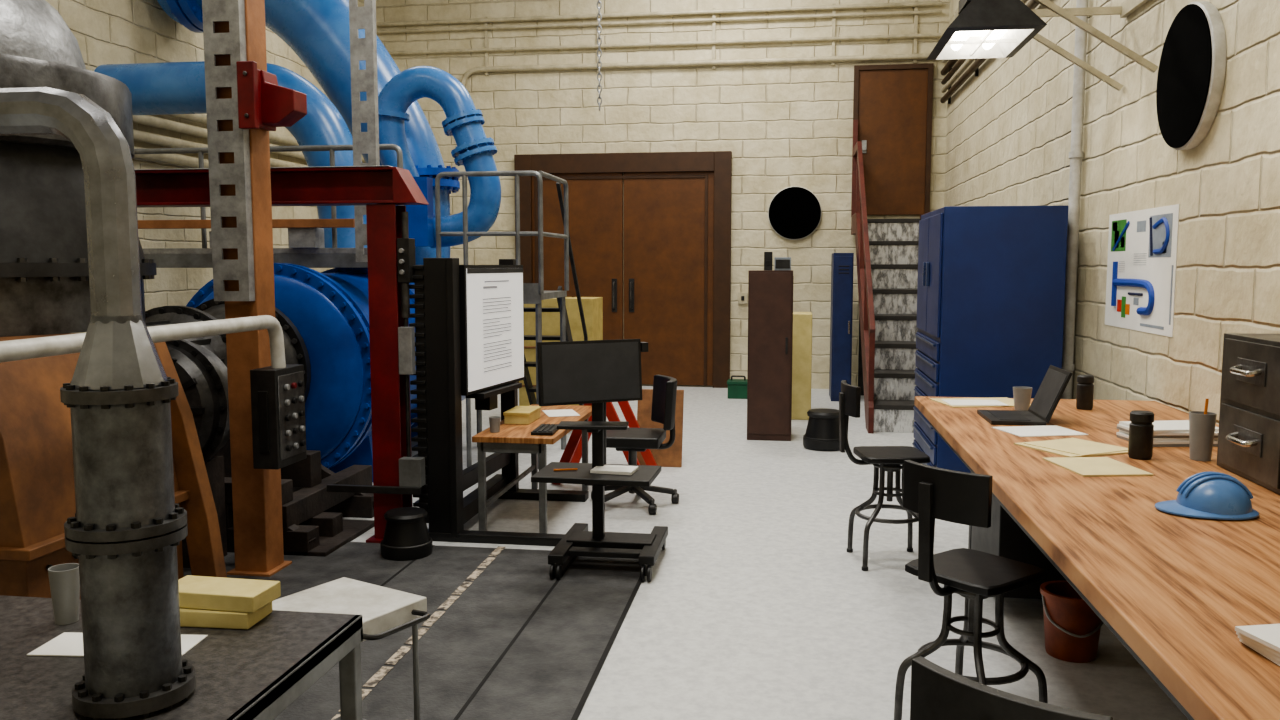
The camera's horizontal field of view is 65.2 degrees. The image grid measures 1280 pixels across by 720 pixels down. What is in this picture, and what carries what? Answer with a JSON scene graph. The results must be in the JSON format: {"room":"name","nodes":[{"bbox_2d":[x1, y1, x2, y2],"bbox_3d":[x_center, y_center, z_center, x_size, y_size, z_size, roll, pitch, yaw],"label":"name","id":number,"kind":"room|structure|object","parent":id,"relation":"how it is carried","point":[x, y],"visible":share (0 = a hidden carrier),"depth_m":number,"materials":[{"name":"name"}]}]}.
{"room":"hydraulics laboratory","nodes":[
{"label":"hydraulics laboratory","id":0,"kind":"room"},
{"bbox_2d":[45,0,363,332],"bbox_3d":[-4.764,-2.011,6.363,0.150,6.000,14.700,1,5,8],"label":"wall","id":1,"kind":"structure","parent":0,"point":[105,31],"depth_m":8.98,"materials":[{"name":"beige brick"}]},
{"bbox_2d":[133,114,365,167],"bbox_3d":[-4.295,-1.986,8.530,0.087,0.507,9.900,1,5,8],"label":"conduit","id":2,"kind":"object","parent":1,"relation":"attached to","point":[148,120],"visible":0.21,"depth_m":9.12,"materials":[{"name":"beige metal"}]},
{"bbox_2d":[376,0,949,388],"bbox_3d":[0.116,-2.652,13.112,7.800,6.000,0.150,1,5,8],"label":"wall","id":3,"kind":"structure","parent":0,"point":[783,125],"depth_m":12.90,"materials":[{"name":"beige brick"}]},
{"bbox_2d":[514,151,731,387],"bbox_3d":[-0.241,-1.175,13.161,2.860,3.050,0.132,1,5,8],"label":"door","id":4,"kind":"structure","parent":3,"relation":"in","point":[677,205],"depth_m":13.11,"materials":[{"name":"brown wood"}]},
{"bbox_2d":[376,0,941,86],"bbox_3d":[0.099,-3.562,12.909,7.300,1.850,0.084,1,5,8],"label":"conduit","id":5,"kind":"object","parent":3,"relation":"attached to","point":[833,7],"visible":0.79,"depth_m":12.76,"materials":[{"name":"beige metal"}]},
{"bbox_2d":[738,293,747,303],"bbox_3d":[1.337,-0.803,12.997,0.120,0.140,0.058,1,5,8],"label":"switch box","id":6,"kind":"object","parent":3,"relation":"attached to","point":[742,297],"visible":1,"depth_m":12.98,"materials":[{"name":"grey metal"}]},
{"bbox_2d":[768,186,821,239],"bbox_3d":[1.979,-1.878,12.791,0.680,0.680,0.072,1,5,8],"label":"wall clock","id":7,"kind":"object","parent":3,"relation":"attached to","point":[795,212],"visible":1,"depth_m":12.76,"materials":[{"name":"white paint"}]},
{"bbox_2d":[851,63,933,214],"bbox_3d":[3.154,-2.751,12.518,0.960,1.850,0.100,1,5,8],"label":"door","id":8,"kind":"structure","parent":3,"relation":"in","point":[893,103],"depth_m":12.51,"materials":[{"name":"brown wood"}]},
{"bbox_2d":[343,386,1187,719],"bbox_3d":[-0.981,1.089,6.090,7.800,0.120,15.000,1,5,8],"label":"floor","id":9,"kind":"structure","parent":0,"point":[755,605],"depth_m":4.85,"materials":[{"name":"grey concrete"}]},
{"bbox_2d":[0,0,156,336],"bbox_3d":[-3.207,-0.340,4.715,1.680,2.985,1.680,1,5,8],"label":"vessel","id":10,"kind":"object","parent":9,"relation":"on","point":[45,288],"visible":0.7,"depth_m":4.33,"materials":[{"name":"metal"}]},
{"bbox_2d":[0,87,195,719],"bbox_3d":[-1.708,0.401,2.153,1.561,1.995,0.229,1,5,8],"label":"exhaust pipe","id":11,"kind":"object","parent":9,"relation":"on","point":[126,530],"visible":1,"depth_m":1.97,"materials":[{"name":"metal"}]},
{"bbox_2d":[0,333,226,599],"bbox_3d":[-3.111,0.565,4.088,2.459,1.301,1.045,1,5,8],"label":"machine housing","id":12,"kind":"object","parent":9,"relation":"on","point":[37,487],"depth_m":3.65,"materials":[{"name":"metal"}]},
{"bbox_2d":[0,315,285,367],"bbox_3d":[-2.001,0.624,3.144,0.066,1.363,3.684,1,5,7],"label":"pipe","id":13,"kind":"object","parent":9,"relation":"on","point":[20,349],"visible":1,"depth_m":3.99,"materials":[{"name":"metal"}]},
{"bbox_2d":[145,299,310,567],"bbox_3d":[-2.675,0.337,5.979,1.197,1.398,1.540,1,5,8],"label":"motor housing","id":14,"kind":"object","parent":9,"relation":"on","point":[200,363],"visible":0.32,"depth_m":5.38,"materials":[{"name":"metal"}]},
{"bbox_2d":[214,0,291,576],"bbox_3d":[-2.002,-1.878,4.987,0.240,5.995,0.240,1,5,8],"label":"column","id":15,"kind":"structure","parent":9,"relation":"on","point":[256,493],"depth_m":5.10,"materials":[{"name":"orange metal"}]},
{"bbox_2d":[202,0,254,300],"bbox_3d":[-2.035,-2.571,4.805,0.190,4.570,0.056,1,5,8],"label":"channel","id":16,"kind":"object","parent":15,"relation":"attached to","point":[232,43],"visible":1,"depth_m":4.93,"materials":[{"name":"grey metal"}]},
{"bbox_2d":[236,61,306,130],"bbox_3d":[-1.820,-1.294,4.946,0.230,0.320,0.275,1,5,8],"label":"bracket","id":17,"kind":"object","parent":15,"relation":"attached to","point":[263,104],"visible":1,"depth_m":4.93,"materials":[{"name":"metal"}]},
{"bbox_2d":[250,364,306,468],"bbox_3d":[-1.816,0.272,4.960,0.253,0.480,0.340,1,5,8],"label":"control box","id":18,"kind":"object","parent":15,"relation":"attached to","point":[277,394],"visible":1,"depth_m":4.82,"materials":[{"name":"grey metal"}]},
{"bbox_2d":[134,144,403,267],"bbox_3d":[-2.738,-0.314,7.328,2.220,2.440,0.420,1,5,8],"label":"gallery railing","id":19,"kind":"object","parent":9,"relation":"on","point":[306,244],"visible":0.24,"depth_m":7.09,"materials":[{"name":"grey metal"}]},
{"bbox_2d":[134,165,428,542],"bbox_3d":[-2.559,-0.038,5.946,2.689,2.152,0.260,1,5,8],"label":"gantry","id":20,"kind":"object","parent":9,"relation":"on","point":[379,188],"visible":0.48,"depth_m":5.72,"materials":[{"name":"red metal"}]},
{"bbox_2d":[327,212,425,494],"bbox_3d":[-1.515,-0.041,5.723,0.560,1.600,0.170,1,5,8],"label":"switch box","id":21,"kind":"object","parent":20,"relation":"attached to","point":[412,478],"visible":1,"depth_m":5.68,"materials":[{"name":"grey metal"}]},
{"bbox_2d":[224,450,373,556],"bbox_3d":[-2.037,0.787,6.093,0.800,0.480,1.150,1,5,8],"label":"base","id":22,"kind":"object","parent":9,"relation":"on","point":[314,524],"visible":0.44,"depth_m":5.87,"materials":[{"name":"black metal"}]},
{"bbox_2d":[186,263,465,481],"bbox_3d":[-2.298,-0.014,8.347,1.510,1.650,3.240,1,5,8],"label":"drum","id":23,"kind":"object","parent":9,"relation":"on","point":[329,309],"visible":0.29,"depth_m":6.71,"materials":[{"name":"blue metal"}]},
{"bbox_2d":[94,61,366,247],"bbox_3d":[-3.156,-1.558,7.943,2.279,1.600,0.578,1,5,8],"label":"pipe","id":24,"kind":"object","parent":23,"relation":"attached to","point":[167,88],"visible":0.34,"depth_m":7.74,"materials":[{"name":"blue metal"}]},
{"bbox_2d":[157,0,459,264],"bbox_3d":[-2.912,-2.340,8.847,2.666,3.033,0.917,1,5,8],"label":"pipe","id":25,"kind":"object","parent":23,"relation":"attached to","point":[317,31],"visible":0.38,"depth_m":8.52,"materials":[{"name":"blue metal"}]},
{"bbox_2d":[378,66,500,247],"bbox_3d":[-1.697,-1.656,8.169,1.122,1.480,0.472,1,5,8],"label":"pipe","id":26,"kind":"object","parent":25,"relation":"attached to","point":[474,150],"visible":0.88,"depth_m":8.08,"materials":[{"name":"blue metal"}]},
{"bbox_2d":[183,542,641,719],"bbox_3d":[-1.549,1.283,3.376,2.580,0.008,4.750,1,5,8],"label":"rubber floor mat","id":27,"kind":"object","parent":9,"relation":"on","point":[519,643],"visible":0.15,"depth_m":4.33,"materials":[{"name":"black rubber"}]},
{"bbox_2d":[0,595,362,719],"bbox_3d":[-1.389,1.042,2.252,1.220,0.700,0.930,1,5,8],"label":"work table","id":28,"kind":"object","parent":27,"relation":"on","point":[256,672],"visible":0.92,"depth_m":2.30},
{"bbox_2d":[48,563,79,624],"bbox_3d":[-1.452,0.593,2.529,0.072,0.140,0.072,1,5,8],"label":"cup","id":29,"kind":"object","parent":28,"relation":"on","point":[64,579],"visible":0.94,"depth_m":2.51,"materials":[{"name":"plastic"}]},
{"bbox_2d":[27,632,207,656],"bbox_3d":[-1.234,0.676,2.372,0.360,0.003,0.140,0,5,3],"label":"paper sheet","id":30,"kind":"object","parent":28,"relation":"on","point":[69,644],"visible":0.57,"depth_m":2.37,"materials":[{"name":"white paper"}]},
{"bbox_2d":[178,575,280,629],"bbox_3d":[-1.085,0.618,2.553,0.294,0.085,0.149,1,5,8],"label":"stacked boxes","id":31,"kind":"object","parent":28,"relation":"on","point":[204,601],"visible":0.66,"depth_m":2.49},
{"bbox_2d":[272,577,430,719],"bbox_3d":[-0.856,1.022,2.991,0.453,0.600,0.340,3,6,32],"label":"side table","id":32,"kind":"object","parent":27,"relation":"on","point":[385,611],"visible":0.61,"depth_m":2.98,"materials":[{"name":"white paint"}]},
{"bbox_2d":[380,507,432,560],"bbox_3d":[-1.294,0.953,5.535,0.282,0.240,0.282,1,5,8],"label":"step stool","id":33,"kind":"object","parent":27,"relation":"on","point":[406,535],"visible":1,"depth_m":5.44,"materials":[{"name":"black plastic"}]},
{"bbox_2d":[331,546,504,719],"bbox_3d":[-0.961,1.189,4.310,0.049,0.002,2.771,1,5,7],"label":"tape","id":34,"kind":"object","parent":27,"relation":"on","point":[375,679],"visible":0.86,"depth_m":4.46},
{"bbox_2d":[409,258,588,545],"bbox_3d":[-0.789,0.187,6.276,0.900,1.640,1.210,1,5,8],"label":"stand","id":35,"kind":"object","parent":9,"relation":"on","point":[436,285],"visible":0.85,"depth_m":5.76,"materials":[{"name":"black metal"}]},
{"bbox_2d":[459,265,523,409],"bbox_3d":[-0.931,-0.140,6.234,0.170,0.900,0.867,2,6,16],"label":"display screen","id":36,"kind":"object","parent":35,"relation":"attached to","point":[491,296],"visible":1,"depth_m":6.14,"materials":[{"name":"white plastic"}]},
{"bbox_2d":[435,170,587,468],"bbox_3d":[-1.016,-0.397,8.837,0.860,2.320,2.115,1,5,8],"label":"access platform","id":37,"kind":"object","parent":9,"relation":"on","point":[533,293],"visible":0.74,"depth_m":7.79,"materials":[{"name":"grey metal"}]},
{"bbox_2d":[472,404,591,532],"bbox_3d":[-0.642,0.686,6.524,0.490,0.600,1.370,1,5,8],"label":"wooden desk","id":38,"kind":"object","parent":9,"relation":"on","point":[511,438],"visible":0.67,"depth_m":5.93,"materials":[{"name":"brown wood"}]},
{"bbox_2d":[489,416,500,432],"bbox_3d":[-0.872,0.388,6.008,0.071,0.090,0.071,1,5,8],"label":"cup","id":39,"kind":"object","parent":38,"relation":"on","point":[494,421],"visible":1,"depth_m":5.98,"materials":[{"name":"plastic"}]},
{"bbox_2d":[503,406,540,424],"bbox_3d":[-0.756,0.354,6.444,0.170,0.074,0.310,1,5,8],"label":"cardboard box","id":40,"kind":"object","parent":38,"relation":"on","point":[517,414],"visible":1,"depth_m":6.31,"materials":[{"name":"yellow cardboard"}]},
{"bbox_2d":[531,424,558,434],"bbox_3d":[-0.565,0.418,6.035,0.130,0.023,0.300,1,5,6],"label":"keyboard","id":41,"kind":"object","parent":38,"relation":"on","point":[542,429],"visible":0.91,"depth_m":5.95,"materials":[{"name":"black plastic"}]},
{"bbox_2d":[542,409,579,416],"bbox_3d":[-0.536,0.359,6.767,0.210,0.003,0.300,-1,6,-14],"label":"paper sheet","id":42,"kind":"object","parent":38,"relation":"on","point":[564,412],"visible":1,"depth_m":6.73,"materials":[{"name":"white paper"}]},
{"bbox_2d":[519,297,602,405],"bbox_3d":[-0.825,-0.023,10.501,0.800,1.260,0.560,1,5,8],"label":"crate","id":43,"kind":"object","parent":9,"relation":"on","point":[592,306],"visible":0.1,"depth_m":10.22,"materials":[{"name":"yellow painted metal"}]},
{"bbox_2d":[531,402,667,581],"bbox_3d":[-0.208,0.558,5.335,0.646,1.080,0.699,1,5,8],"label":"cart","id":44,"kind":"object","parent":9,"relation":"on","point":[578,541],"visible":0.95,"depth_m":5.25,"materials":[{"name":"black metal"}]},
{"bbox_2d":[554,468,577,470],"bbox_3d":[-0.394,0.580,5.294,0.126,0.012,0.012,-1,6,-10],"label":"pencil","id":45,"kind":"object","parent":44,"relation":"on","point":[566,469],"visible":1,"depth_m":5.29,"materials":[{"name":"orange wood"}]},
{"bbox_2d":[537,339,647,405],"bbox_3d":[-0.244,0.061,5.281,0.618,0.331,0.074,-3,6,-25],"label":"computer monitor","id":46,"kind":"object","parent":44,"relation":"attached to","point":[592,371],"visible":1,"depth_m":5.24,"materials":[{"name":"black plastic"}]},
{"bbox_2d":[590,465,638,474],"bbox_3d":[-0.134,0.579,5.275,0.220,0.016,0.160,1,6,14],"label":"paper stack","id":47,"kind":"object","parent":44,"relation":"on","point":[606,469],"visible":1,"depth_m":5.24,"materials":[{"name":"white paper"}]},
{"bbox_2d":[552,401,656,484],"bbox_3d":[-0.254,0.512,7.526,0.721,0.783,0.690,1,5,8],"label":"trestle","id":48,"kind":"object","parent":9,"relation":"on","point":[572,453],"visible":0.16,"depth_m":7.74,"materials":[{"name":"red metal"}]},
{"bbox_2d":[591,375,678,514],"bbox_3d":[-0.041,0.540,6.686,0.606,0.860,0.596,1,5,8],"label":"office chair","id":49,"kind":"object","parent":9,"relation":"on","point":[632,440],"visible":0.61,"depth_m":6.58,"materials":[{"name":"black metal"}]},
{"bbox_2d":[637,389,683,466],"bbox_3d":[0.159,0.544,8.021,0.370,0.600,0.178,1,5,8],"label":"plywood board","id":50,"kind":"object","parent":9,"relation":"on","point":[671,456],"visible":0.46,"depth_m":7.99,"materials":[{"name":"brown wood"}]},
{"bbox_2d":[727,375,746,398],"bbox_3d":[1.200,0.321,12.114,0.280,0.270,0.270,1,5,8],"label":"toolbox","id":51,"kind":"object","parent":9,"relation":"on","point":[737,388],"visible":0.84,"depth_m":12.00,"materials":[{"name":"green plastic"}]},
{"bbox_2d":[747,270,793,440],"bbox_3d":[1.210,-0.053,9.279,0.403,1.550,0.460,1,5,8],"label":"cabinet","id":52,"kind":"object","parent":9,"relation":"on","point":[770,292],"visible":1,"depth_m":9.07,"materials":[{"name":"brown metal"}]},
{"bbox_2d":[764,252,772,269],"bbox_3d":[1.178,-0.908,9.180,0.075,0.169,0.105,1,5,8],"label":"speaker","id":53,"kind":"object","parent":52,"relation":"on","point":[768,256],"visible":0.94,"depth_m":9.13},
{"bbox_2d":[774,257,790,269],"bbox_3d":[1.308,-0.881,9.160,0.150,0.119,0.210,1,5,8],"label":"box","id":54,"kind":"object","parent":52,"relation":"on","point":[780,263],"visible":0.94,"depth_m":9.06,"materials":[{"name":"metal"}]},
{"bbox_2d":[791,312,811,419],"bbox_3d":[1.666,0.053,10.546,0.275,1.100,0.450,1,5,8],"label":"panel","id":55,"kind":"object","parent":9,"relation":"on","point":[802,321],"visible":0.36,"depth_m":10.32,"materials":[{"name":"yellow wood"}]},
{"bbox_2d":[803,408,839,450],"bbox_3d":[1.619,0.601,8.772,0.370,0.325,0.370,1,5,8],"label":"step stool","id":56,"kind":"object","parent":9,"relation":"on","point":[822,431],"visible":0.77,"depth_m":8.64,"materials":[{"name":"black plastic"}]},
{"bbox_2d":[829,253,853,400],"bbox_3d":[2.408,-0.404,11.976,0.230,1.740,0.630,1,5,8],"label":"locker","id":57,"kind":"object","parent":9,"relation":"on","point":[842,264],"visible":0.94,"depth_m":11.68,"materials":[{"name":"blue metal"}]},
{"bbox_2d":[839,380,929,570],"bbox_3d":[1.302,0.608,5.389,0.470,0.970,0.374,0,5,-2],"label":"stool","id":58,"kind":"object","parent":9,"relation":"on","point":[890,459],"visible":0.86,"depth_m":5.34,"materials":[{"name":"black metal"}]},
{"bbox_2d":[851,120,928,432],"bbox_3d":[2.863,-1.143,10.974,0.895,3.400,3.370,1,5,8],"label":"metal staircase","id":59,"kind":"structure","parent":9,"relation":"on","point":[886,249],"depth_m":10.57,"materials":[{"name":"grey metal"}]},
{"bbox_2d":[894,460,1047,719],"bbox_3d":[1.095,0.807,3.347,0.470,0.960,0.388,-4,7,-36],"label":"stool","id":60,"kind":"object","parent":9,"relation":"on","point":[931,492],"visible":0.86,"depth_m":3.26,"materials":[{"name":"black metal"}]},
{"bbox_2d":[912,205,1068,472],"bbox_3d":[2.432,-0.065,7.135,0.810,1.980,1.180,1,5,8],"label":"tall cabinet","id":61,"kind":"object","parent":9,"relation":"on","point":[992,279],"visible":0.78,"depth_m":6.53,"materials":[{"name":"blue metal"}]},
{"bbox_2d":[910,656,1112,719],"bbox_3d":[0.699,0.969,1.727,0.470,0.945,0.375,-5,7,-43],"label":"chair backrest","id":62,"kind":"object","parent":9,"relation":"on","point":[937,693],"visible":1,"depth_m":1.57,"materials":[{"name":"black plastic"}]},
{"bbox_2d":[1040,580,1102,662],"bbox_3d":[1.780,1.080,4.120,0.254,0.270,0.257,1,5,8],"label":"bucket","id":63,"kind":"object","parent":9,"relation":"on","point":[1072,628],"visible":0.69,"depth_m":4.04,"materials":[{"name":"red plastic"}]},
{"bbox_2d":[914,396,1279,719],"bbox_3d":[1.683,0.897,2.717,1.215,0.900,5.280,1,5,8],"label":"wooden workbench","id":64,"kind":"object","parent":9,"relation":"on","point":[1174,590],"visible":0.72,"depth_m":2.55,"materials":[{"name":"brown wood"}]},
{"bbox_2d":[929,397,1030,407],"bbox_3d":[1.735,0.214,5.088,0.420,0.010,0.308,-1,5,-6],"label":"manila folder","id":65,"kind":"object","parent":64,"relation":"on","point":[1001,401],"visible":0.89,"depth_m":5.07,"materials":[{"name":"paper"}]},
{"bbox_2d":[1013,386,1031,410],"bbox_3d":[1.849,0.187,4.839,0.090,0.110,0.090,1,5,8],"label":"cup","id":66,"kind":"object","parent":64,"relation":"on","point":[1021,394],"visible":0.98,"depth_m":4.81,"materials":[{"name":"plastic"}]},
{"bbox_2d":[977,365,1072,425],"bbox_3d":[1.734,0.153,4.528,0.332,0.236,0.340,1,5,8],"label":"laptop","id":67,"kind":"object","parent":64,"relation":"on","point":[1055,381],"visible":1,"depth_m":4.47,"materials":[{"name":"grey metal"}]},
{"bbox_2d":[992,425,1088,436],"bbox_3d":[1.685,0.300,4.224,0.300,0.003,0.240,-1,5,-9],"label":"paper sheet","id":68,"kind":"object","parent":64,"relation":"on","point":[1050,430],"visible":1,"depth_m":4.20,"materials":[{"name":"white paper"}]},
{"bbox_2d":[1014,438,1127,456],"bbox_3d":[1.665,0.335,3.828,0.321,0.009,0.304,-2,6,-20],"label":"manila folder","id":69,"kind":"object","parent":64,"relation":"on","point":[1067,447],"visible":0.86,"depth_m":3.80,"materials":[{"name":"beige paper"}]},
{"bbox_2d":[1076,375,1093,409],"bbox_3d":[2.167,0.157,4.870,0.076,0.165,0.076,1,5,8],"label":"bottle","id":70,"kind":"object","parent":64,"relation":"on","point":[1085,387],"visible":1,"depth_m":4.84,"materials":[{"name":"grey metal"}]},
{"bbox_2d":[1042,457,1153,476],"bbox_3d":[1.583,0.370,3.474,0.240,0.006,0.300,0,5,-3],"label":"manila folder","id":71,"kind":"object","parent":64,"relation":"on","point":[1082,466],"visible":1,"depth_m":3.46,"materials":[{"name":"beige paper"}]},
{"bbox_2d":[1128,410,1154,459],"bbox_3d":[1.820,0.272,3.632,0.080,0.170,0.080,1,5,8],"label":"bottle","id":72,"kind":"object","parent":64,"relation":"on","point":[1141,428],"visible":1,"depth_m":3.60,"materials":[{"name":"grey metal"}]},
{"bbox_2d":[1116,420,1218,446],"bbox_3d":[2.103,0.292,3.975,0.330,0.065,0.248,0,5,-4],"label":"paper stack","id":73,"kind":"object","parent":64,"relation":"on","point":[1170,433],"visible":0.44,"depth_m":3.87,"materials":[{"name":"white paper"}]},
{"bbox_2d":[1189,399,1216,460],"bbox_3d":[2.023,0.250,3.600,0.088,0.220,0.088,1,5,8],"label":"cup","id":74,"kind":"object","parent":64,"relation":"on","point":[1202,424],"visible":1,"depth_m":3.58,"materials":[{"name":"plastic"}]},
{"bbox_2d":[1155,471,1258,519],"bbox_3d":[1.610,0.374,2.841,0.264,0.113,0.206,1,5,8],"label":"hard hat","id":75,"kind":"object","parent":64,"relation":"on","point":[1208,495],"visible":1,"depth_m":2.78,"materials":[{"name":"blue plastic"}]},
{"bbox_2d":[1217,333,1279,493],"bbox_3d":[2.121,0.183,3.010,0.445,0.464,0.920,1,5,8],"label":"drawer cabinet","id":76,"kind":"object","parent":64,"relation":"on","point":[1249,416],"visible":1,"depth_m":3.22,"materials":[{"name":"grey metal"}]},
{"bbox_2d":[1235,624,1279,665],"bbox_3d":[1.228,0.521,1.714,0.242,0.035,0.316,0,5,-4],"label":"paper stack","id":77,"kind":"object","parent":64,"relation":"on","point":[1264,639],"visible":1,"depth_m":1.80,"materials":[{"name":"white paper"}]},
{"bbox_2d":[944,0,1279,423],"bbox_3d":[2.803,-1.904,5.239,0.150,6.000,14.700,1,5,8],"label":"wall","id":78,"kind":"structure","parent":0,"point":[1008,125],"depth_m":5.44,"materials":[{"name":"beige brick"}]},
{"bbox_2d":[940,0,1038,103],"bbox_3d":[2.680,-2.752,5.177,0.099,0.600,14.500,1,5,8],"label":"conduit","id":79,"kind":"object","parent":78,"relation":"attached to","point":[950,78],"visible":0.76,"depth_m":11.24,"materials":[{"name":"grey metal"}]},
{"bbox_2d":[926,0,1157,90],"bbox_3d":[2.217,-1.794,5.581,1.095,0.503,0.840,1,5,8],"label":"lamp","id":80,"kind":"object","parent":78,"relation":"attached to","point":[979,29],"visible":1,"depth_m":5.51,"materials":[{"name":"grey metal"}]},
{"bbox_2d":[1061,0,1087,398],"bbox_3d":[2.866,-2.025,6.508,0.089,6.000,0.089,1,5,8],"label":"downpipe","id":81,"kind":"object","parent":78,"relation":"attached to","point":[1076,154],"visible":0.79,"depth_m":6.57,"materials":[{"name":"metal"}]},
{"bbox_2d":[1105,204,1179,336],"bbox_3d":[2.741,-0.493,5.509,0.044,0.660,1.090,1,5,8],"label":"poster","id":82,"kind":"object","parent":78,"relation":"attached to","point":[1142,244],"visible":1,"depth_m":5.42,"materials":[{"name":"paper"}]},
{"bbox_2d":[1156,1,1226,149],"bbox_3d":[2.610,-1.346,4.762,0.072,0.680,0.680,1,5,8],"label":"wall clock","id":83,"kind":"object","parent":78,"relation":"attached to","point":[1192,65],"visible":1,"depth_m":4.64,"materials":[{"name":"white paint"}]},
{"bbox_3d":[-0.980,-5.004,5.512,7.800,0.120,15.000,1,5,8],"label":"ceiling","id":84,"kind":"structure","parent":0,"visible":0},
{"bbox_2d":[349,0,379,261],"bbox_3d":[-1.809,-2.829,6.468,0.160,4.370,0.056,1,5,8],"label":"channel","id":85,"kind":"object","parent":84,"relation":"hanging from","point":[364,17],"visible":0.7,"depth_m":6.55,"materials":[{"name":"grey metal"}]},
{"bbox_2d":[597,0,601,110],"bbox_3d":[-0.362,-3.751,8.839,0.037,3.040,0.038,-4,7,-36],"label":"hanging chain","id":86,"kind":"object","parent":84,"relation":"hanging from","point":[599,1],"visible":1,"depth_m":8.93,"materials":[{"name":"grey metal"}]}
]}

